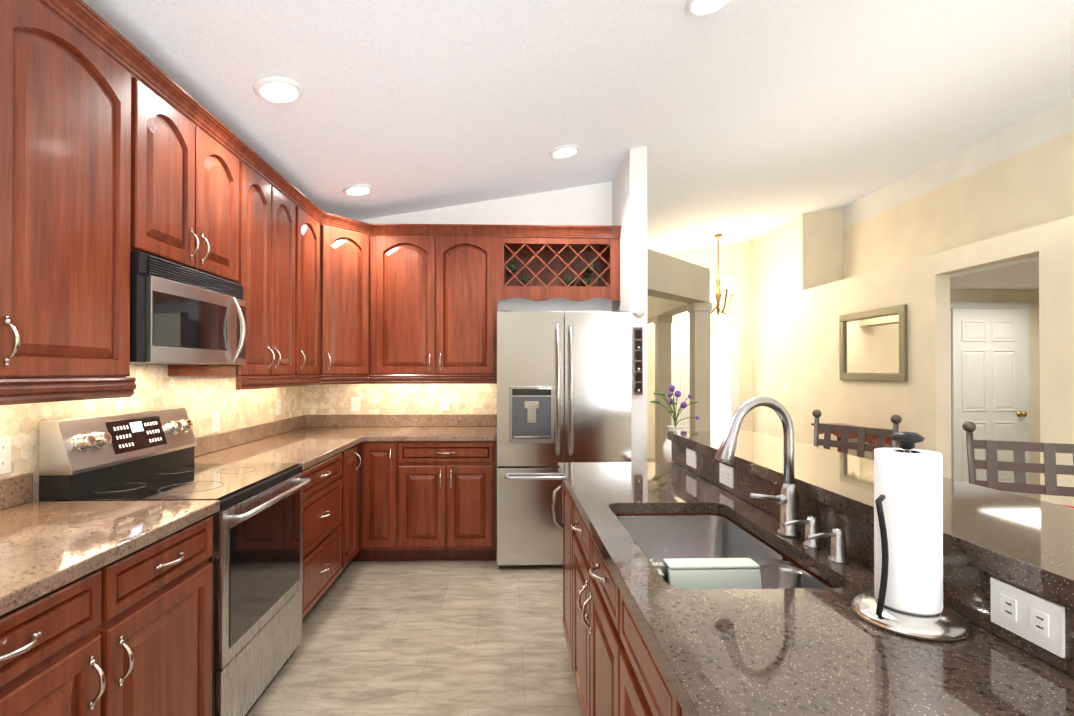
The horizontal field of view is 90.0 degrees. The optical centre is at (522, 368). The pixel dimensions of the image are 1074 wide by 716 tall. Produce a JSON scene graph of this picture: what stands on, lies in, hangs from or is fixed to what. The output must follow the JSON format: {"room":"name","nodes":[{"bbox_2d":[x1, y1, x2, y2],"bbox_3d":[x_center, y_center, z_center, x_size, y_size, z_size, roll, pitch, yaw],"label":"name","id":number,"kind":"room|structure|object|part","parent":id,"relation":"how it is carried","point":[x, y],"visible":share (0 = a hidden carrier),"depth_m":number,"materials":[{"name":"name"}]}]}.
{"room":"kitchen","nodes":[
{"label":"kitchen","id":0,"kind":"room"},
{"bbox_2d":[246,458,654,715],"bbox_3d":[2.060,1.435,3.242,8.240,0.100,11.550,0,0,-2],"label":"floor","id":1,"kind":"structure","parent":0,"point":[440,638],"depth_m":2.66,"materials":[{"name":"tile"}]},
{"bbox_2d":[0,561,115,715],"bbox_3d":[-1.377,0.932,1.096,0.639,0.876,0.525,0,0,-2],"label":"base cabinet","id":2,"kind":"object","parent":1,"relation":"on","point":[58,648],"depth_m":1.25,"materials":[{"name":"brown wood"}]},
{"bbox_2d":[0,473,219,615],"bbox_3d":[-1.366,0.424,1.039,0.658,0.137,1.674,0,0,-2],"label":"countertop","id":3,"kind":"structure","parent":2,"relation":"on","point":[46,547],"depth_m":1.51,"materials":[{"name":"stone"}]},
{"bbox_2d":[116,516,212,715],"bbox_3d":[-1.392,0.935,1.616,0.639,0.876,0.516,0,0,-2],"label":"base cabinet","id":4,"kind":"object","parent":1,"relation":"on","point":[130,634],"depth_m":1.62,"materials":[{"name":"brown wood"}]},
{"bbox_2d":[39,407,311,715],"bbox_3d":[-1.356,0.782,2.260,0.694,1.191,0.752,0,0,-2],"label":"range","id":5,"kind":"object","parent":1,"relation":"on","point":[256,558],"visible":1,"depth_m":2.12,"materials":[{"name":"silver metal"}]},
{"bbox_2d":[302,449,347,620],"bbox_3d":[-1.433,0.945,2.994,0.639,0.876,0.706,0,0,-2],"label":"base cabinet","id":6,"kind":"object","parent":1,"relation":"on","point":[325,500],"depth_m":3.02,"materials":[{"name":"brown wood"}]},
{"bbox_2d":[195,415,371,469],"bbox_3d":[-1.438,0.441,3.538,0.660,0.137,1.782,0,0,-2],"label":"countertop","id":7,"kind":"structure","parent":6,"relation":"on","point":[305,440],"depth_m":3.34,"materials":[{"name":"stone"}]},
{"bbox_2d":[348,443,359,564],"bbox_3d":[-1.448,0.948,3.507,0.639,0.876,0.320,0,0,-2],"label":"base cabinet","id":8,"kind":"object","parent":1,"relation":"on","point":[353,452],"depth_m":3.62,"materials":[{"name":"brown wood"}]},
{"bbox_2d":[364,441,399,560],"bbox_3d":[-1.032,0.952,4.113,0.271,0.876,0.650,0,0,-2],"label":"base cabinet","id":9,"kind":"object","parent":1,"relation":"on","point":[381,458],"depth_m":3.79,"materials":[{"name":"brown wood"}]},
{"bbox_2d":[400,434,496,560],"bbox_3d":[-0.551,0.953,4.127,0.692,0.876,0.650,0,0,-2],"label":"base cabinet","id":10,"kind":"object","parent":1,"relation":"on","point":[448,489],"depth_m":3.81,"materials":[{"name":"brown wood"}]},
{"bbox_2d":[368,414,496,440],"bbox_3d":[-0.665,0.445,4.116,0.921,0.137,0.672,0,0,-2],"label":"countertop","id":11,"kind":"structure","parent":10,"relation":"on","point":[399,427],"depth_m":4.37,"materials":[{"name":"stone"}]},
{"bbox_2d":[497,311,630,564],"bbox_3d":[0.276,0.486,4.047,0.932,1.785,0.809,0,0,-2],"label":"fridge","id":12,"kind":"object","parent":1,"relation":"on","point":[563,387],"visible":0.77,"depth_m":3.71,"materials":[{"name":"grey metal"}]},
{"bbox_2d":[654,316,672,461],"bbox_3d":[1.847,0.361,7.070,0.200,2.098,0.200,0,0,-2],"label":"column","id":13,"kind":"structure","parent":1,"relation":"on","point":[662,362],"depth_m":6.99,"materials":[{"name":"paint"}]},
{"bbox_2d":[688,302,711,430],"bbox_3d":[1.887,0.352,5.720,0.200,2.098,0.200,0,0,-2],"label":"column","id":14,"kind":"structure","parent":1,"relation":"on","point":[700,345],"depth_m":5.64,"materials":[{"name":"paint"}]},
{"bbox_2d":[647,248,709,323],"bbox_3d":[1.356,-0.870,6.549,1.233,0.355,3.926,0,0,-2],"label":"beam","id":15,"kind":"structure","parent":14,"relation":"on","point":[675,286],"depth_m":5.27,"materials":[{"name":"paint"}]},
{"bbox_2d":[551,431,1073,715],"bbox_3d":[0.703,0.838,1.035,1.042,1.061,3.410,0,0,-2],"label":"kitchen island","id":16,"kind":"object","parent":1,"relation":"on","point":[616,669],"depth_m":1.02,"materials":[{"name":"brown stone"}]},
{"bbox_2d":[686,448,695,468],"bbox_3d":[0.756,0.402,2.414,0.007,0.075,0.118,0,0,-2],"label":"outlet","id":17,"kind":"object","parent":16,"relation":"attached to","point":[690,454],"depth_m":2.40,"materials":[{"name":"white plastic"}]},
{"bbox_2d":[616,515,829,588],"bbox_3d":[0.496,0.600,1.478,0.396,0.196,0.731,0,0,-2],"label":"sink","id":18,"kind":"object","parent":16,"relation":"in","point":[658,539],"visible":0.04,"depth_m":1.83,"materials":[{"name":"silver metal"}]},
{"bbox_2d":[663,558,761,589],"bbox_3d":[0.480,0.560,1.358,0.230,0.134,0.084,0,0,-2],"label":"mat","id":19,"kind":"object","parent":18,"relation":"in","point":[710,573],"visible":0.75,"depth_m":1.34,"materials":[{"name":"grey"}]},
{"bbox_2d":[719,463,733,488],"bbox_3d":[0.767,0.402,2.028,0.007,0.075,0.118,0,0,-2],"label":"outlet","id":20,"kind":"object","parent":16,"relation":"attached to","point":[726,473],"depth_m":2.02,"materials":[{"name":"white plastic"}]},
{"bbox_2d":[715,396,800,537],"bbox_3d":[0.635,0.266,1.452,0.273,0.383,0.060,0,0,-18],"label":"faucet","id":21,"kind":"object","parent":16,"relation":"on","point":[786,499],"visible":1,"depth_m":1.46,"materials":[{"name":"grey metal"}]},
{"bbox_3d":[0.723,0.400,1.039,1.003,0.184,3.410,0,0,-2],"label":"kitchen island top","id":22,"kind":"part","parent":16,"relation":"part of","materials":[{"name":"brown stone"}]},
{"bbox_2d":[783,516,848,562],"bbox_3d":[0.718,0.419,1.332,0.108,0.074,0.157,0,0,-2],"label":"soap dispenser","id":23,"kind":"object","parent":16,"relation":"on","point":[813,535],"visible":1,"depth_m":1.28,"materials":[{"name":"grey metal"}]},
{"bbox_2d":[850,432,971,641],"bbox_3d":[0.701,0.284,0.979,0.180,0.339,0.180,0,0,-2],"label":"paper towel holder","id":24,"kind":"object","parent":16,"relation":"on","point":[904,598],"visible":1,"depth_m":0.94,"materials":[{"name":"white paper"}]},
{"bbox_2d":[990,577,1064,657],"bbox_3d":[0.802,0.393,0.858,0.007,0.075,0.118,0,0,-2],"label":"outlet","id":25,"kind":"object","parent":16,"relation":"attached to","point":[1033,618],"depth_m":0.85,"materials":[{"name":"white plastic"}]},
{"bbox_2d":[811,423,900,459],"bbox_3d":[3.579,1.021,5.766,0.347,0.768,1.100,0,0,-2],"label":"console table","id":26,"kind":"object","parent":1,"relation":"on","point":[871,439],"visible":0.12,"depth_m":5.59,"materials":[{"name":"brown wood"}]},
{"bbox_2d":[812,409,901,457],"bbox_3d":[1.507,0.801,2.655,0.495,1.161,0.494,0,0,-28],"label":"bar stool","id":27,"kind":"object","parent":1,"relation":"on","point":[860,446],"visible":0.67,"depth_m":2.76,"materials":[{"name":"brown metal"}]},
{"bbox_2d":[962,421,1073,507],"bbox_3d":[1.925,0.796,1.933,0.494,1.161,0.495,0,0,28],"label":"bar stool","id":28,"kind":"object","parent":1,"relation":"on","point":[1049,468],"visible":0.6,"depth_m":2.15,"materials":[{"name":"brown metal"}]},
{"bbox_3d":[0.992,1.012,3.489,0.400,0.750,0.400,0,0,-2],"label":"plant stand","id":29,"kind":"object","parent":1,"relation":"on","visible":0},
{"bbox_2d":[650,385,698,461],"bbox_3d":[0.993,0.370,3.500,0.322,0.532,0.324,0,0,-2],"label":"potted plant","id":30,"kind":"object","parent":29,"relation":"on","point":[667,448],"visible":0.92,"depth_m":3.46,"materials":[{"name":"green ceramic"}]},
{"bbox_2d":[360,181,611,466],"bbox_3d":[-0.464,-0.110,4.524,2.670,3.007,0.120,0,0,-2],"label":"wall","id":31,"kind":"structure","parent":0,"point":[587,205],"depth_m":4.49,"materials":[{"name":"paint"}]},
{"bbox_2d":[372,224,435,375],"bbox_3d":[-0.931,-0.526,4.276,0.512,1.147,0.350,0,0,-2],"label":"upper cabinet","id":32,"kind":"object","parent":31,"relation":"attached to","point":[403,255],"depth_m":4.10,"materials":[{"name":"brown wood"}]},
{"bbox_2d":[436,224,499,375],"bbox_3d":[-0.440,-0.526,4.290,0.470,1.147,0.350,0,0,-2],"label":"upper cabinet","id":33,"kind":"object","parent":31,"relation":"attached to","point":[467,255],"depth_m":4.12,"materials":[{"name":"brown wood"}]},
{"bbox_2d":[83,0,1073,253],"bbox_3d":[2.160,-1.859,3.268,8.240,1.460,11.350,0,0,-2],"label":"ceiling","id":34,"kind":"structure","parent":0,"point":[745,120],"depth_m":3.04,"materials":[{"name":"white paint"}]},
{"bbox_2d":[253,76,303,102],"bbox_3d":[-1.108,-1.261,2.439,0.211,0.051,0.214,0,0,-2],"label":"recessed light","id":35,"kind":"object","parent":34,"relation":"in","point":[276,89],"visible":1,"depth_m":2.42,"materials":[{"name":"white plastic"}]},
{"bbox_2d":[342,184,373,195],"bbox_3d":[-1.155,-1.251,3.767,0.211,0.051,0.214,0,0,-2],"label":"recessed light","id":36,"kind":"object","parent":34,"relation":"in","point":[358,189],"visible":0.98,"depth_m":3.74,"materials":[{"name":"white plastic"}]},
{"bbox_2d":[549,144,579,158],"bbox_3d":[0.286,-1.488,3.690,0.211,0.051,0.214,0,0,-2],"label":"recessed light","id":37,"kind":"object","parent":34,"relation":"in","point":[564,151],"visible":0.98,"depth_m":3.66,"materials":[{"name":"white plastic"}]},
{"bbox_2d":[685,0,730,15],"bbox_3d":[0.802,-1.576,2.294,0.211,0.051,0.214,0,0,-2],"label":"recessed light","id":38,"kind":"object","parent":34,"relation":"in","point":[699,7],"visible":0.96,"depth_m":2.32,"materials":[{"name":"white plastic"}]},
{"bbox_2d":[711,233,736,314],"bbox_3d":[2.763,-1.324,7.517,0.670,1.149,0.600,0,0,-2],"label":"chandelier","id":39,"kind":"object","parent":34,"relation":"hanging from","point":[729,286],"visible":0.79,"depth_m":7.57,"materials":[{"name":"brown metal"}]},
{"bbox_2d":[612,146,647,461],"bbox_3d":[0.820,-0.112,4.171,0.125,3.007,0.659,0,0,-2],"label":"wall","id":40,"kind":"structure","parent":0,"point":[629,198],"depth_m":3.85,"materials":[{"name":"white paint"}]},
{"bbox_2d":[633,305,644,394],"bbox_3d":[0.830,-0.135,3.819,0.088,0.639,0.045,0,0,-2],"label":"wall shelf","id":41,"kind":"object","parent":40,"relation":"attached to","point":[638,310],"visible":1,"depth_m":3.81,"materials":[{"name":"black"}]},
{"bbox_2d":[647,241,752,457],"bbox_3d":[3.387,-0.516,8.632,5.270,3.877,0.120,0,0,-2],"label":"wall","id":42,"kind":"structure","parent":0,"point":[736,262],"depth_m":8.57,"materials":[{"name":"beige paint"}]},
{"bbox_2d":[671,326,739,430],"bbox_3d":[2.825,0.371,8.511,1.240,2.100,0.074,0,0,-2],"label":"window","id":43,"kind":"structure","parent":42,"relation":"in","point":[725,389],"depth_m":8.51,"materials":[{"name":"white glass"}]},
{"bbox_2d":[753,94,1073,506],"bbox_3d":[4.167,-0.405,3.217,0.670,3.580,10.750,0,0,-2],"label":"wall","id":44,"kind":"structure","parent":0,"point":[914,241],"depth_m":5.36,"materials":[{"name":"beige paint"}]},
{"bbox_2d":[839,304,907,380],"bbox_3d":[3.737,-0.250,5.774,0.035,0.755,1.030,0,0,-2],"label":"wall mirror","id":45,"kind":"object","parent":44,"relation":"attached to","point":[872,345],"visible":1,"depth_m":5.70,"materials":[{"name":"beige mirror"}]},
{"bbox_2d":[950,255,1040,499],"bbox_3d":[5.098,0.219,4.525,2.330,2.350,2.520,0,0,-2],"label":"wall","id":46,"kind":"structure","parent":0,"point":[1015,281],"depth_m":5.66,"materials":[{"name":"beige paint"}]},
{"bbox_2d":[950,302,1029,497],"bbox_3d":[4.869,0.351,5.597,0.905,2.100,0.121,0,0,-2],"label":"hall door","id":47,"kind":"structure","parent":46,"relation":"in","point":[990,370],"depth_m":5.61,"materials":[{"name":"white wood"}]},
{"bbox_3d":[-1.759,0.087,1.103,0.120,2.567,6.880,0,0,-2],"label":"wall","id":48,"kind":"structure","parent":0,"visible":0},
{"bbox_2d":[0,0,139,383],"bbox_3d":[-1.536,-0.544,1.621,0.350,1.147,0.525,0,0,-2],"label":"upper cabinet","id":49,"kind":"object","parent":48,"relation":"attached to","point":[116,146],"depth_m":1.61,"materials":[{"name":"brown wood"}]},
{"bbox_2d":[0,364,307,501],"bbox_3d":[-1.733,0.049,2.309,0.002,1.030,4.230,0,0,-2],"label":"tile backsplash","id":50,"kind":"structure","parent":48,"relation":"attached to","point":[200,399],"depth_m":2.62,"materials":[{"name":"tile"}]},
{"bbox_2d":[0,437,10,473],"bbox_3d":[-1.713,0.286,1.760,0.007,0.118,0.075,0,0,-2],"label":"outlet","id":51,"kind":"object","parent":50,"relation":"attached to","point":[5,454],"depth_m":1.78,"materials":[{"name":"white plastic"}]},
{"bbox_2d":[212,411,219,431],"bbox_3d":[-1.752,0.300,3.070,0.007,0.118,0.075,0,0,-2],"label":"outlet","id":52,"kind":"object","parent":50,"relation":"attached to","point":[215,414],"depth_m":3.06,"materials":[{"name":"white plastic"}]},
{"bbox_2d":[276,399,280,414],"bbox_3d":[-1.776,0.278,3.909,0.007,0.118,0.075,0,0,-2],"label":"outlet","id":53,"kind":"object","parent":50,"relation":"attached to","point":[278,401],"depth_m":3.90,"materials":[{"name":"white plastic"}]},
{"bbox_2d":[140,52,203,270],"bbox_3d":[-1.550,-0.766,2.075,0.350,0.697,0.380,0,0,-2],"label":"upper cabinet","id":54,"kind":"object","parent":48,"relation":"attached to","point":[171,120],"depth_m":2.09,"materials":[{"name":"brown wood"}]},
{"bbox_2d":[130,251,245,364],"bbox_3d":[-1.510,-0.217,2.263,0.443,0.390,0.748,0,0,-2],"label":"microwave","id":55,"kind":"object","parent":54,"relation":"attached to","point":[181,315],"visible":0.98,"depth_m":2.12,"materials":[{"name":"silver metal"}]},
{"bbox_2d":[168,144,275,379],"bbox_3d":[-1.572,-0.536,2.819,0.350,1.147,0.351,0,0,-2],"label":"upper cabinet","id":56,"kind":"object","parent":48,"relation":"attached to","point":[259,289],"depth_m":2.83,"materials":[{"name":"brown wood"}]},
{"bbox_2d":[200,108,243,287],"bbox_3d":[-1.561,-0.764,2.455,0.350,0.697,0.380,0,0,-2],"label":"upper cabinet","id":57,"kind":"object","parent":48,"relation":"attached to","point":[222,206],"depth_m":2.48,"materials":[{"name":"brown wood"}]},
{"bbox_2d":[276,172,299,379],"bbox_3d":[-1.582,-0.534,3.173,0.350,1.147,0.357,0,0,-2],"label":"upper cabinet","id":58,"kind":"object","parent":48,"relation":"attached to","point":[287,195],"depth_m":3.22,"materials":[{"name":"brown wood"}]},
{"bbox_2d":[300,192,323,375],"bbox_3d":[-1.594,-0.531,3.572,0.350,1.147,0.442,0,0,-2],"label":"upper cabinet","id":59,"kind":"object","parent":48,"relation":"attached to","point":[311,216],"depth_m":3.61,"materials":[{"name":"brown wood"}]},
{"bbox_2d":[324,212,359,375],"bbox_3d":[-1.484,-0.527,4.115,0.602,1.147,0.638,0,0,-2],"label":"upper cabinet","id":60,"kind":"object","parent":48,"relation":"attached to","point":[341,234],"depth_m":3.91,"materials":[{"name":"brown wood"}]},
{"bbox_2d":[360,221,371,375],"bbox_3d":[-1.299,-0.530,3.941,0.271,1.143,0.271,0,0,-2],"label":"upper cabinet","id":61,"kind":"object","parent":48,"relation":"attached to","point":[365,228],"depth_m":4.05,"materials":[{"name":"brown wood"}]},
{"bbox_2d":[308,384,496,414],"bbox_3d":[-0.990,0.063,4.446,1.553,1.030,0.002,0,0,-2],"label":"tile backsplash","id":62,"kind":"structure","parent":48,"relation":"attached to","point":[326,399],"depth_m":4.44,"materials":[{"name":"tile"}]},
{"bbox_2d":[351,397,359,410],"bbox_3d":[-1.379,0.293,4.429,0.075,0.118,0.007,0,0,-2],"label":"outlet","id":63,"kind":"object","parent":62,"relation":"attached to","point":[355,401],"depth_m":4.43,"materials":[{"name":"white plastic"}]},
{"bbox_2d":[441,396,449,409],"bbox_3d":[-0.644,0.287,4.450,0.075,0.118,0.007,0,0,-2],"label":"outlet","id":64,"kind":"object","parent":62,"relation":"attached to","point":[445,400],"depth_m":4.45,"materials":[{"name":"white plastic"}]}
]}

